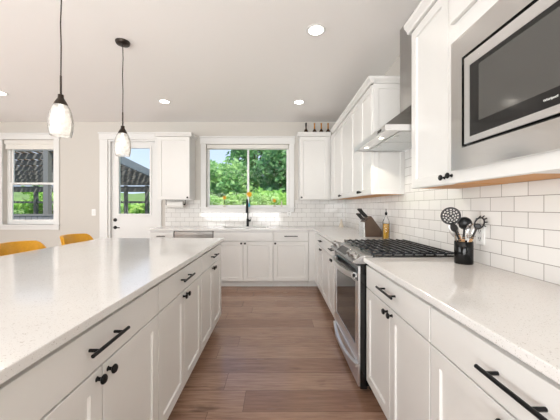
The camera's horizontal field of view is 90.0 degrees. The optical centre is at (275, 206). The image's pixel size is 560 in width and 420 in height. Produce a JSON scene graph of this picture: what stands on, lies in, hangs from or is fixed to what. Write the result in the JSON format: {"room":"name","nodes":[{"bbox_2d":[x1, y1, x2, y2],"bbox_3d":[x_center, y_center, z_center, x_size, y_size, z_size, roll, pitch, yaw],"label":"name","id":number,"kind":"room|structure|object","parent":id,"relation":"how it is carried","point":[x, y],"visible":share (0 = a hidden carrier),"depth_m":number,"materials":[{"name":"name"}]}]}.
{"room":"kitchen","nodes":[
{"label":"kitchen","id":0,"kind":"room"},
{"bbox_2d":[0,122,335,277],"bbox_3d":[-2.487,-0.125,5.025,7.725,2.750,0.150,0,0,0],"label":"wall","id":1,"kind":"structure","parent":0,"point":[79,154],"depth_m":4.95,"materials":[{"name":"beige paint"}]},
{"bbox_2d":[0,133,60,229],"bbox_3d":[-4.383,-0.453,4.997,1.155,1.705,0.185,0,0,0],"label":"window","id":2,"kind":"structure","parent":1,"relation":"in","point":[13,141],"depth_m":4.95,"materials":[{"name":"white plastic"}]},
{"bbox_2d":[5,144,52,148],"bbox_3d":[-4.375,-1.070,4.983,0.870,0.090,0.018,0,0,0],"label":"roller blind","id":3,"kind":"object","parent":2,"relation":"attached to","point":[8,146],"depth_m":4.98,"materials":[{"name":"white fabric"}]},
{"bbox_2d":[98,132,161,237],"bbox_3d":[-2.565,-0.033,5.000,1.130,2.565,0.180,0,0,0],"label":"door","id":4,"kind":"structure","parent":1,"relation":"in","point":[112,224],"depth_m":4.98,"materials":[{"name":"white wood"}]},
{"bbox_2d":[154,132,196,199],"bbox_3d":[-1.695,-0.676,4.772,0.602,1.112,0.356,0,0,0],"label":"upper cabinet","id":5,"kind":"object","parent":1,"relation":"attached to","point":[176,150],"visible":1,"depth_m":4.64,"materials":[{"name":"white wood"}]},
{"bbox_2d":[166,200,185,207],"bbox_3d":[-1.720,-0.055,4.800,0.350,0.134,0.110,0,0,0],"label":"paper towel roll","id":6,"kind":"object","parent":5,"relation":"hanging from","point":[170,204],"visible":0.97,"depth_m":4.76,"materials":[{"name":"white paper"}]},
{"bbox_2d":[199,136,294,211],"bbox_3d":[-0.502,-0.578,4.997,1.685,1.335,0.185,0,0,0],"label":"window","id":7,"kind":"structure","parent":1,"relation":"in","point":[289,206],"depth_m":4.93,"materials":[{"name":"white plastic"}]},
{"bbox_2d":[246,192,251,206],"bbox_3d":[-0.478,-0.141,4.990,0.112,0.280,0.043,0,0,0],"label":"potted flower","id":8,"kind":"object","parent":7,"relation":"on","point":[249,194],"visible":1,"depth_m":4.98,"materials":[{"name":"orange plant"}]},
{"bbox_2d":[165,200,344,225],"bbox_3d":[-0.369,0.107,4.946,3.172,0.458,0.008,0,0,0],"label":"tile backsplash","id":9,"kind":"structure","parent":1,"relation":"attached to","point":[307,212],"depth_m":4.94,"materials":[{"name":"white tile"}]},
{"bbox_2d":[296,132,330,199],"bbox_3d":[0.630,-0.676,4.772,0.549,1.112,0.356,0,0,0],"label":"upper cabinet","id":10,"kind":"object","parent":1,"relation":"attached to","point":[313,147],"visible":1,"depth_m":4.64,"materials":[{"name":"white wood"}]},
{"bbox_2d":[0,0,421,121],"bbox_3d":[-2.487,-1.575,0.725,7.725,0.150,8.750,0,0,0],"label":"ceiling","id":11,"kind":"structure","parent":0,"point":[213,60],"depth_m":2.79,"materials":[{"name":"paint"}]},
{"bbox_2d":[47,0,73,137],"bbox_3d":[-1.410,-0.982,1.835,0.137,1.034,0.137,0,0,27],"label":"pendant lamp","id":12,"kind":"object","parent":11,"relation":"hanging from","point":[60,102],"visible":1,"depth_m":1.82,"materials":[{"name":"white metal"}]},
{"bbox_2d":[114,38,130,156],"bbox_3d":[-1.393,-0.982,2.545,0.137,1.034,0.137,0,0,27],"label":"pendant lamp","id":13,"kind":"object","parent":11,"relation":"hanging from","point":[121,42],"visible":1,"depth_m":2.53,"materials":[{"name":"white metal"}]},
{"bbox_2d":[158,99,170,103],"bbox_3d":[-1.585,-1.496,3.980,0.168,0.006,0.168,0,0,0],"label":"recessed light","id":14,"kind":"object","parent":11,"relation":"in","point":[163,101],"visible":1,"depth_m":3.97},
{"bbox_2d":[293,100,304,103],"bbox_3d":[0.329,-1.496,4.000,0.168,0.006,0.168,0,0,0],"label":"recessed light","id":15,"kind":"object","parent":11,"relation":"in","point":[295,101],"visible":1,"depth_m":4.00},
{"bbox_2d":[306,24,325,35],"bbox_3d":[0.339,-1.496,2.373,0.168,0.006,0.168,0,0,0],"label":"recessed light","id":16,"kind":"object","parent":11,"relation":"in","point":[315,29],"visible":1,"depth_m":2.37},
{"bbox_2d":[167,278,386,419],"bbox_3d":[-2.487,1.310,0.725,7.725,0.120,8.750,0,0,0],"label":"floor","id":17,"kind":"structure","parent":0,"point":[271,352],"depth_m":2.17,"materials":[{"name":"brown wood"}]},
{"bbox_2d":[0,240,45,255],"bbox_3d":[-1.918,0.767,2.240,0.478,0.970,0.498,0,0,0],"label":"bar stool","id":18,"kind":"object","parent":17,"relation":"on","point":[7,248],"visible":0.09,"depth_m":2.30,"materials":[{"name":"yellow leather"}]},
{"bbox_2d":[60,233,93,244],"bbox_3d":[-1.918,0.767,2.880,0.478,0.970,0.498,0,0,0],"label":"bar stool","id":19,"kind":"object","parent":17,"relation":"on","point":[68,238],"visible":0.17,"depth_m":2.93,"materials":[{"name":"yellow leather"}]},
{"bbox_2d":[0,285,157,419],"bbox_3d":[-0.865,0.809,0.945,0.640,0.882,0.896,0,0,0],"label":"base cabinet","id":20,"kind":"object","parent":17,"relation":"on","point":[109,370],"visible":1,"depth_m":0.92,"materials":[{"name":"white wood"}]},
{"bbox_2d":[150,231,173,237],"bbox_3d":[-1.769,0.809,4.600,0.372,0.882,0.620,0,0,0],"label":"base cabinet","id":21,"kind":"object","parent":17,"relation":"on","point":[153,234],"visible":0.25,"depth_m":4.33,"materials":[{"name":"white wood"}]},
{"bbox_2d":[156,257,200,419],"bbox_3d":[-0.865,0.809,1.794,0.640,0.882,0.799,0,0,0],"label":"base cabinet","id":22,"kind":"object","parent":17,"relation":"on","point":[179,294],"visible":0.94,"depth_m":1.67,"materials":[{"name":"white wood"}]},
{"bbox_2d":[174,231,213,237],"bbox_3d":[-1.276,0.812,4.619,0.608,0.875,0.582,0,0,0],"label":"dishwasher","id":23,"kind":"object","parent":17,"relation":"on","point":[177,234],"visible":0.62,"depth_m":4.33,"materials":[{"name":"grey metal"}]},
{"bbox_2d":[199,243,220,352],"bbox_3d":[-0.865,0.809,2.596,0.640,0.882,0.800,0,0,0],"label":"base cabinet","id":24,"kind":"object","parent":17,"relation":"on","point":[211,259],"visible":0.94,"depth_m":2.50,"materials":[{"name":"white wood"}]},
{"bbox_2d":[213,231,272,285],"bbox_3d":[-0.507,0.809,4.605,0.925,0.882,0.610,0,0,0],"label":"base cabinet","id":25,"kind":"object","parent":17,"relation":"on","point":[246,256],"visible":0.92,"depth_m":4.34,"materials":[{"name":"white wood"}]},
{"bbox_2d":[273,231,307,285],"bbox_3d":[0.231,0.809,4.600,0.547,0.882,0.620,0,0,0],"label":"base cabinet","id":26,"kind":"object","parent":17,"relation":"on","point":[290,248],"visible":0.99,"depth_m":4.34,"materials":[{"name":"white wood"}]},
{"bbox_2d":[308,231,316,285],"bbox_3d":[0.865,0.809,4.535,0.717,0.882,0.826,0,0,0],"label":"base cabinet","id":27,"kind":"object","parent":17,"relation":"on","point":[312,281],"visible":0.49,"depth_m":4.33,"materials":[{"name":"white wood"}]},
{"bbox_2d":[148,226,393,241],"bbox_3d":[-0.375,0.351,3.796,3.200,0.030,2.307,0,0,0],"label":"countertop","id":28,"kind":"structure","parent":27,"relation":"on","point":[332,233],"depth_m":4.30,"materials":[{"name":"stone"}]},
{"bbox_2d":[246,199,250,225],"bbox_3d":[-0.474,0.098,4.783,0.091,0.476,0.219,0,0,0],"label":"kitchen faucet","id":29,"kind":"object","parent":28,"relation":"on","point":[247,219],"visible":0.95,"depth_m":4.84,"materials":[{"name":"black metal"}]},
{"bbox_2d":[359,216,381,236],"bbox_3d":[1.083,0.219,3.220,0.207,0.232,0.180,0,0,0],"label":"knife block","id":30,"kind":"object","parent":28,"relation":"on","point":[368,228],"visible":0.95,"depth_m":3.13,"materials":[{"name":"brown wood"}]},
{"bbox_2d":[383,211,389,239],"bbox_3d":[1.140,0.176,2.900,0.068,0.316,0.068,0,0,0],"label":"oil bottle","id":31,"kind":"object","parent":28,"relation":"on","point":[386,226],"visible":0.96,"depth_m":2.88,"materials":[{"name":"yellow glass"}]},
{"bbox_2d":[317,233,327,304],"bbox_3d":[0.870,0.809,3.692,0.620,0.882,0.856,0,0,0],"label":"base cabinet","id":32,"kind":"object","parent":17,"relation":"on","point":[322,242],"visible":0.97,"depth_m":3.61,"materials":[{"name":"white wood"}]},
{"bbox_2d":[328,240,334,318],"bbox_3d":[0.870,0.809,2.958,0.620,0.882,0.608,0,0,0],"label":"base cabinet","id":33,"kind":"object","parent":17,"relation":"on","point":[331,267],"visible":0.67,"depth_m":3.07,"materials":[{"name":"white wood"}]},
{"bbox_2d":[331,239,453,389],"bbox_3d":[0.853,0.774,2.254,0.728,0.951,0.768,0,0,0],"label":"gas range","id":34,"kind":"object","parent":17,"relation":"on","point":[349,324],"visible":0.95,"depth_m":2.04,"materials":[{"name":"silver metal"}]},
{"bbox_2d":[341,242,438,256],"bbox_3d":[0.901,0.331,2.255,0.630,0.008,0.767,0,0,0],"label":"cooktop","id":35,"kind":"object","parent":34,"relation":"in","point":[360,251],"depth_m":2.01,"materials":[{"name":"black metal"}]},
{"bbox_2d":[366,265,434,419],"bbox_3d":[0.870,0.809,1.477,0.620,0.882,0.770,0,0,0],"label":"base cabinet","id":36,"kind":"object","parent":17,"relation":"on","point":[398,320],"visible":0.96,"depth_m":1.39,"materials":[{"name":"white wood"}]},
{"bbox_2d":[431,307,559,419],"bbox_3d":[0.870,0.809,0.690,0.620,0.882,0.800,0,0,0],"label":"base cabinet","id":37,"kind":"object","parent":17,"relation":"on","point":[473,377],"visible":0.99,"depth_m":0.83,"materials":[{"name":"white wood"}]},
{"bbox_2d":[364,257,559,383],"bbox_3d":[0.904,0.351,0.934,0.642,0.030,1.868,0,0,0],"label":"countertop","id":38,"kind":"structure","parent":37,"relation":"on","point":[520,314],"depth_m":1.02,"materials":[{"name":"stone"}]},
{"bbox_2d":[454,240,473,264],"bbox_3d":[1.118,0.270,1.668,0.098,0.133,0.098,0,0,0],"label":"utensil crock","id":39,"kind":"object","parent":38,"relation":"on","point":[463,251],"visible":0.89,"depth_m":1.63,"materials":[{"name":"black ceramic"}]},
{"bbox_2d":[440,207,462,241],"bbox_3d":[1.062,0.164,1.651,0.162,0.325,0.032,0,0,10],"label":"skimmer","id":40,"kind":"object","parent":39,"relation":"in","point":[448,208],"visible":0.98,"depth_m":1.66,"materials":[{"name":"black plastic"}]},
{"bbox_2d":[448,224,458,240],"bbox_3d":[1.078,0.213,1.691,0.068,0.223,0.021,0,0,6],"label":"metal turner","id":41,"kind":"object","parent":39,"relation":"in","point":[452,233],"visible":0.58,"depth_m":1.69,"materials":[{"name":"silver metal"}]},
{"bbox_2d":[450,223,460,241],"bbox_3d":[1.091,0.211,1.651,0.144,0.231,0.026,0,0,-16],"label":"serving spoon","id":42,"kind":"object","parent":39,"relation":"in","point":[453,227],"visible":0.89,"depth_m":1.64,"materials":[{"name":"black plastic"}]},
{"bbox_2d":[457,217,471,241],"bbox_3d":[1.139,0.192,1.697,0.074,0.265,0.049,0,0,0],"label":"ladle","id":43,"kind":"object","parent":39,"relation":"in","point":[464,221],"visible":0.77,"depth_m":1.70,"materials":[{"name":"black plastic"}]},
{"bbox_2d":[465,224,473,241],"bbox_3d":[1.149,0.212,1.667,0.064,0.226,0.049,0,0,21],"label":"wire whisk","id":44,"kind":"object","parent":39,"relation":"in","point":[469,237],"visible":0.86,"depth_m":1.67,"materials":[{"name":"silver metal"}]},
{"bbox_2d":[469,216,487,241],"bbox_3d":[1.151,0.187,1.634,0.133,0.278,0.034,0,0,25],"label":"fork","id":45,"kind":"object","parent":39,"relation":"in","point":[477,226],"visible":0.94,"depth_m":1.63,"materials":[{"name":"black plastic"}]},
{"bbox_3d":[-1.393,0.809,1.348,0.413,0.882,3.296,0,0,0],"label":"panel","id":46,"kind":"object","parent":17,"relation":"on","visible":0},
{"bbox_2d":[0,238,223,384],"bbox_3d":[-1.226,0.351,1.353,1.321,0.030,3.365,0,0,0],"label":"countertop","id":47,"kind":"structure","parent":46,"relation":"on","point":[49,296],"depth_m":1.21,"materials":[{"name":"stone"}]},
{"bbox_2d":[348,56,559,199],"bbox_3d":[1.300,-0.125,0.725,0.150,2.750,8.450,0,0,0],"label":"wall","id":48,"kind":"structure","parent":0,"point":[394,70],"depth_m":2.87,"materials":[{"name":"beige paint"}]},
{"bbox_2d":[330,134,347,199],"bbox_3d":[1.064,-0.646,4.705,0.318,1.048,0.486,0,0,0],"label":"upper cabinet","id":49,"kind":"object","parent":48,"relation":"attached to","point":[331,138],"visible":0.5,"depth_m":4.57,"materials":[{"name":"white wood"}]},
{"bbox_2d":[331,106,370,198],"bbox_3d":[1.047,-0.676,3.921,0.356,1.112,1.079,0,0,0],"label":"upper cabinet","id":50,"kind":"object","parent":48,"relation":"attached to","point":[341,130],"visible":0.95,"depth_m":3.85,"materials":[{"name":"white wood"}]},
{"bbox_2d":[348,76,404,196],"bbox_3d":[1.047,-0.676,3.004,0.356,1.112,0.752,0,0,0],"label":"upper cabinet","id":51,"kind":"object","parent":48,"relation":"attached to","point":[376,102],"visible":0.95,"depth_m":2.66,"materials":[{"name":"white wood"}]},
{"bbox_2d":[354,11,413,151],"bbox_3d":[0.974,-1.008,2.260,0.482,0.982,0.744,0,0,0],"label":"range hood","id":52,"kind":"object","parent":48,"relation":"attached to","point":[395,135],"visible":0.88,"depth_m":2.24,"materials":[{"name":"silver metal"}]},
{"bbox_2d":[345,149,559,284],"bbox_3d":[1.221,-0.107,2.425,0.008,0.886,5.050,0,0,0],"label":"tile backsplash","id":53,"kind":"structure","parent":48,"relation":"attached to","point":[522,229],"depth_m":1.58,"materials":[{"name":"white tile"}]},
{"bbox_2d":[476,225,484,244],"bbox_3d":[1.211,0.165,1.660,0.011,0.116,0.072,0,0,0],"label":"wall outlet","id":54,"kind":"object","parent":53,"relation":"attached to","point":[480,234],"visible":0.88,"depth_m":1.65,"materials":[{"name":"white plastic"}]},
{"bbox_2d":[404,0,507,188],"bbox_3d":[1.047,-0.676,1.690,0.356,1.112,0.435,0,0,0],"label":"upper cabinet","id":55,"kind":"object","parent":48,"relation":"attached to","point":[427,25],"visible":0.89,"depth_m":1.66,"materials":[{"name":"white wood"}]},
{"bbox_2d":[445,0,559,183],"bbox_3d":[1.047,-0.677,0.989,0.356,1.110,0.966,0,0,0],"label":"upper cabinet","id":56,"kind":"object","parent":48,"relation":"attached to","point":[462,14],"visible":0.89,"depth_m":1.26,"materials":[{"name":"white wood"}]},
{"bbox_2d":[451,0,559,170],"bbox_3d":[1.040,-0.496,0.998,0.330,0.632,0.800,0,0,0],"label":"microwave oven","id":57,"kind":"object","parent":56,"relation":"in","point":[505,66],"visible":1,"depth_m":1.06,"materials":[{"name":"silver metal"}]},
{"label":"outside","id":58,"kind":"structure","parent":0,"visible":0},
{"bbox_3d":[0.000,1.600,9.805,120.000,0.200,9.390,0,0,0],"label":"ground","id":59,"kind":"structure","parent":58,"visible":0},
{"bbox_2d":[13,192,149,213],"bbox_3d":[0.000,-0.334,27.400,120.000,3.667,26.000,0,0,0],"label":"grass bank","id":60,"kind":"object","parent":59,"relation":"on","point":[17,196],"visible":0.1,"depth_m":24.70,"materials":[{"name":"green plant"}]},
{"bbox_2d":[13,185,42,213],"bbox_3d":[-13.528,0.091,15.590,2.133,2.925,2.293,0,0,0],"label":"shrub","id":61,"kind":"object","parent":60,"relation":"on","point":[17,206],"visible":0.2,"depth_m":15.06,"materials":[{"name":"green plant"}]},
{"bbox_2d":[27,192,52,213],"bbox_3d":[-12.041,0.309,15.199,2.039,2.490,2.153,0,0,0],"label":"shrub","id":62,"kind":"object","parent":60,"relation":"on","point":[40,196],"visible":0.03,"depth_m":14.84,"materials":[{"name":"green plant"}]},
{"bbox_2d":[120,203,131,213],"bbox_3d":[-8.918,0.621,15.324,1.888,1.866,2.002,0,0,0],"label":"shrub","id":63,"kind":"object","parent":60,"relation":"on","point":[122,204],"visible":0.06,"depth_m":15.37,"materials":[{"name":"green plant"}]},
{"bbox_2d":[128,203,149,213],"bbox_3d":[-7.502,0.653,15.469,1.828,1.800,1.808,0,0,0],"label":"shrub","id":64,"kind":"object","parent":60,"relation":"on","point":[135,209],"visible":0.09,"depth_m":15.24,"materials":[{"name":"green plant"}]},
{"bbox_2d":[210,161,223,201],"bbox_3d":[-3.867,-0.664,17.651,3.852,4.436,3.839,0,0,0],"label":"leafy tree","id":65,"kind":"object","parent":60,"relation":"on","point":[219,165],"visible":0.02,"depth_m":16.39,"materials":[{"name":"green plant"}]},
{"bbox_2d":[210,194,235,204],"bbox_3d":[-1.587,0.575,8.268,1.344,1.958,1.390,0,0,17],"label":"shrub","id":66,"kind":"object","parent":59,"relation":"on","point":[213,199],"visible":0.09,"depth_m":8.36,"materials":[{"name":"green plant"}]},
{"bbox_2d":[210,158,260,204],"bbox_3d":[-2.002,-0.154,11.026,3.139,3.416,3.008,0,0,-6],"label":"leafy tree","id":67,"kind":"object","parent":59,"relation":"on","point":[231,178],"visible":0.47,"depth_m":10.30,"materials":[{"name":"green plant"}]},
{"bbox_2d":[221,187,264,204],"bbox_3d":[-0.858,0.480,8.072,1.388,2.146,1.404,0,0,0],"label":"shrub","id":68,"kind":"object","parent":59,"relation":"on","point":[240,197],"visible":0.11,"depth_m":7.79,"materials":[{"name":"green plant"}]},
{"bbox_2d":[225,150,272,190],"bbox_3d":[-0.927,-1.000,13.194,3.076,5.107,2.975,0,0,0],"label":"leafy tree","id":69,"kind":"object","parent":59,"relation":"on","point":[237,154],"visible":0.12,"depth_m":12.56,"materials":[{"name":"green plant"}]},
{"bbox_2d":[252,150,285,199],"bbox_3d":[0.515,-0.894,10.645,3.139,4.895,3.152,0,0,0],"label":"leafy tree","id":70,"kind":"object","parent":59,"relation":"on","point":[275,172],"visible":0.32,"depth_m":9.81,"materials":[{"name":"green plant"}]},
{"bbox_2d":[257,189,284,204],"bbox_3d":[-0.216,0.519,8.201,1.302,2.068,1.323,0,0,0],"label":"shrub","id":71,"kind":"object","parent":59,"relation":"on","point":[269,195],"visible":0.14,"depth_m":7.84,"materials":[{"name":"green plant"}]},
{"bbox_2d":[276,192,285,204],"bbox_3d":[0.406,0.536,8.408,1.327,2.034,1.444,0,0,0],"label":"shrub","id":72,"kind":"object","parent":59,"relation":"on","point":[283,200],"visible":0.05,"depth_m":8.01,"materials":[{"name":"green plant"}]},
{"bbox_3d":[-8.600,1.475,9.705,12.800,0.050,9.190,0,0,0],"label":"patio slab","id":73,"kind":"object","parent":59,"relation":"on","visible":0},
{"bbox_2d":[13,214,52,218],"bbox_3d":[-8.800,0.820,7.720,6.400,1.260,0.080,0,0,0],"label":"fence","id":74,"kind":"object","parent":73,"relation":"on","point":[15,216],"visible":0.17,"depth_m":7.70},
{"bbox_2d":[13,150,149,213],"bbox_3d":[-9.820,-0.195,10.950,9.360,3.290,6.300,0,0,0],"label":"pavilion","id":75,"kind":"object","parent":73,"relation":"on","point":[28,169],"visible":0.35,"depth_m":11.32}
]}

